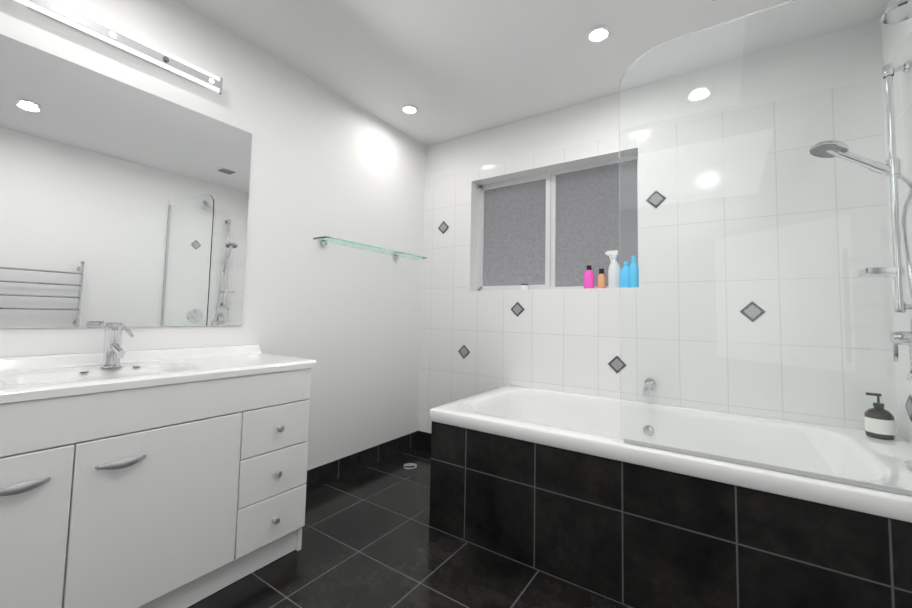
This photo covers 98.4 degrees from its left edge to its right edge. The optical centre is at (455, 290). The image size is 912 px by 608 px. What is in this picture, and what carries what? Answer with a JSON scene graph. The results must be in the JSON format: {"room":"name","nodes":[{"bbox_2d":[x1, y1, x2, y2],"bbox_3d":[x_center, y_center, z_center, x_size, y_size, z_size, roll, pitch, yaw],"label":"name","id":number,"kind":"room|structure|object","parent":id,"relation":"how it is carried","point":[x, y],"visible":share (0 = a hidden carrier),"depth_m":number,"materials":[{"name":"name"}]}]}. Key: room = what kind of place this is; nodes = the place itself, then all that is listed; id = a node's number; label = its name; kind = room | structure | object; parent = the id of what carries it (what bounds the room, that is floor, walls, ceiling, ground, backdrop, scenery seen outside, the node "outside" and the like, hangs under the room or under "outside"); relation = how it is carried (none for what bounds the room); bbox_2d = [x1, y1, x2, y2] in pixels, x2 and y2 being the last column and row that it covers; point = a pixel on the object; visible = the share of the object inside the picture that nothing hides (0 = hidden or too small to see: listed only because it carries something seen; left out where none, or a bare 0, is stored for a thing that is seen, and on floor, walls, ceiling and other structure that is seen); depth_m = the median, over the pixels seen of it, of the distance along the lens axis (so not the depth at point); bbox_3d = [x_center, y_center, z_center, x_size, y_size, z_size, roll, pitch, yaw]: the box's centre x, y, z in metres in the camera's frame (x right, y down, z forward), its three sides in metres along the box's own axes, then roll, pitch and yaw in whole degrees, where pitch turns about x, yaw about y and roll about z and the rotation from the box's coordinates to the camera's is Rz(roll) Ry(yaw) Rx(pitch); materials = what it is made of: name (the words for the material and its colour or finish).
{"room":"bathroom","nodes":[
{"label":"bathroom","id":0,"kind":"room"},
{"bbox_2d":[0,0,425,469],"bbox_3d":[-1.534,-0.119,1.431,0.150,2.400,4.620,-1,-4,34],"label":"wall","id":1,"kind":"structure","parent":0,"point":[326,162],"depth_m":2.29,"materials":[{"name":"white paint"}]},
{"bbox_2d":[11,0,222,94],"bbox_3d":[-1.312,-0.991,1.598,0.055,0.078,0.675,-1,-4,34],"label":"light","id":2,"kind":"object","parent":1,"relation":"attached to","point":[71,16],"visible":1,"depth_m":1.56,"materials":[{"name":"grey"}]},
{"bbox_2d":[0,34,251,327],"bbox_3d":[-1.627,-0.381,1.158,0.006,0.985,2.030,-1,-4,34],"label":"mirror","id":3,"kind":"object","parent":1,"relation":"attached to","point":[125,204],"visible":1,"depth_m":1.55,"materials":[{"name":"silver metal"}]},
{"bbox_2d":[256,346,315,361],"bbox_3d":[-0.824,0.308,1.892,0.491,0.071,0.001,-1,-4,34],"label":"countertop","id":4,"kind":"structure","parent":1,"relation":"attached to","point":[258,353],"depth_m":1.83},
{"bbox_2d":[305,430,418,491],"bbox_3d":[-0.666,1.111,2.536,0.009,0.115,1.330,-1,-4,34],"label":"baseboard","id":5,"kind":"structure","parent":1,"relation":"attached to","point":[321,475],"depth_m":2.57,"materials":[{"name":"tile"}]},
{"bbox_2d":[313,236,426,259],"bbox_3d":[-0.531,-0.269,2.663,0.133,0.041,0.940,-1,-4,34],"label":"glass shelf","id":6,"kind":"object","parent":1,"relation":"attached to","point":[325,240],"visible":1,"depth_m":2.55,"materials":[{"name":"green glass"}]},
{"bbox_2d":[187,446,631,607],"bbox_3d":[-0.416,1.102,0.583,2.910,0.105,4.620,-1,-4,34],"label":"floor","id":7,"kind":"structure","parent":0,"point":[371,538],"depth_m":1.60,"materials":[{"name":"tile"}]},
{"bbox_2d":[0,354,316,607],"bbox_3d":[-1.579,0.649,0.740,0.518,0.779,2.722,-1,-4,34],"label":"bathroom vanity","id":8,"kind":"object","parent":7,"relation":"on","point":[169,478],"depth_m":1.26,"materials":[{"name":"painted wood"},{"name":"satin nickel"}]},
{"bbox_2d":[99,322,134,367],"bbox_3d":[-1.236,0.199,1.451,0.136,0.164,0.088,-1,-4,34],"label":"tap","id":9,"kind":"object","parent":8,"relation":"on","point":[113,351],"depth_m":1.44,"materials":[{"name":"silver metal"}]},
{"bbox_2d":[429,385,911,607],"bbox_3d":[0.860,0.806,1.790,1.811,0.694,0.890,-1,-4,34],"label":"bath","id":10,"kind":"object","parent":7,"relation":"on","point":[572,488],"visible":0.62,"depth_m":1.39,"materials":[{"name":"tile"}]},
{"bbox_2d":[177,0,791,146],"bbox_3d":[-0.364,-1.390,0.735,2.910,0.100,4.620,-1,-4,34],"label":"ceiling","id":11,"kind":"structure","parent":0,"point":[451,69],"depth_m":2.02,"materials":[{"name":"white paint"}]},
{"bbox_2d":[401,105,418,114],"bbox_3d":[-0.312,-1.217,2.647,0.120,0.008,0.120,-1,-4,34],"label":"recessed light","id":12,"kind":"object","parent":11,"relation":"in","point":[409,109],"visible":1,"depth_m":2.64,"materials":[{"name":"white plastic"}]},
{"bbox_2d":[586,25,611,42],"bbox_3d":[0.691,-1.241,1.909,0.120,0.008,0.120,-1,-4,34],"label":"recessed light","id":13,"kind":"object","parent":11,"relation":"in","point":[599,34],"visible":1,"depth_m":1.90,"materials":[{"name":"white plastic"}]},
{"bbox_2d":[426,93,618,178],"bbox_3d":[0.857,-0.004,2.501,2.608,2.400,0.162,-1,-4,34],"label":"tiled wall","id":14,"kind":"structure","parent":0,"point":[587,122],"depth_m":2.72,"materials":[{"name":"white paint"}]},
{"bbox_2d":[418,136,619,432],"bbox_3d":[0.837,0.131,2.469,2.608,2.125,0.121,-1,-4,34],"label":"tiled wall","id":15,"kind":"structure","parent":14,"relation":"attached to","point":[566,340],"depth_m":2.78,"materials":[{"name":"tile"}]},
{"bbox_2d":[418,431,430,448],"bbox_3d":[0.030,1.146,2.861,0.779,0.115,0.009,-1,-4,34],"label":"baseboard","id":16,"kind":"structure","parent":15,"relation":"attached to","point":[424,439],"depth_m":3.04,"materials":[{"name":"tile"}]},
{"bbox_2d":[520,284,527,289],"bbox_3d":[0.474,-0.027,2.729,0.056,0.044,0.056,-1,-4,34],"label":"jar","id":17,"kind":"object","parent":15,"relation":"on","point":[523,286],"visible":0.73,"depth_m":2.71,"materials":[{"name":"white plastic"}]},
{"bbox_2d":[584,265,593,288],"bbox_3d":[0.840,-0.087,2.486,0.064,0.150,0.064,-1,-4,34],"label":"bottle","id":18,"kind":"object","parent":15,"relation":"on","point":[588,278],"visible":0.83,"depth_m":2.46,"materials":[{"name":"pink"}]},
{"bbox_2d":[597,269,605,287],"bbox_3d":[0.906,-0.076,2.452,0.048,0.127,0.048,-1,-4,34],"label":"bottle","id":19,"kind":"object","parent":15,"relation":"on","point":[601,280],"visible":0.81,"depth_m":2.44,"materials":[{"name":"brown plastic"}]},
{"bbox_2d":[605,250,619,287],"bbox_3d":[0.960,-0.131,2.408,0.088,0.232,0.072,-1,-4,34],"label":"spray bottle","id":20,"kind":"object","parent":15,"relation":"on","point":[614,274],"visible":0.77,"depth_m":2.38,"materials":[{"name":"white plastic"}]},
{"bbox_2d":[478,159,619,290],"bbox_3d":[0.659,-0.413,2.720,1.167,0.842,0.043,-1,-4,34],"label":"window","id":21,"kind":"structure","parent":14,"relation":"in","point":[559,229],"depth_m":2.71,"materials":[{"name":"frosted glass"},{"name":"aluminium"}]},
{"bbox_3d":[0.794,-0.161,-0.051,0.151,2.400,4.470,-1,-4,34],"label":"wall","id":22,"kind":"structure","parent":0,"visible":0},
{"bbox_3d":[1.643,0.079,1.340,0.008,2.125,0.868,-1,-4,34],"label":"wall","id":23,"kind":"structure","parent":22,"relation":"attached to","visible":0},
{"bbox_2d":[619,0,911,495],"bbox_3d":[1.020,-0.191,1.266,0.928,1.502,0.022,-1,-4,34],"label":"screen","id":24,"kind":"object","parent":23,"relation":"attached to","point":[765,175],"visible":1,"depth_m":1.26,"materials":[{"name":"clear glass"}]}
]}

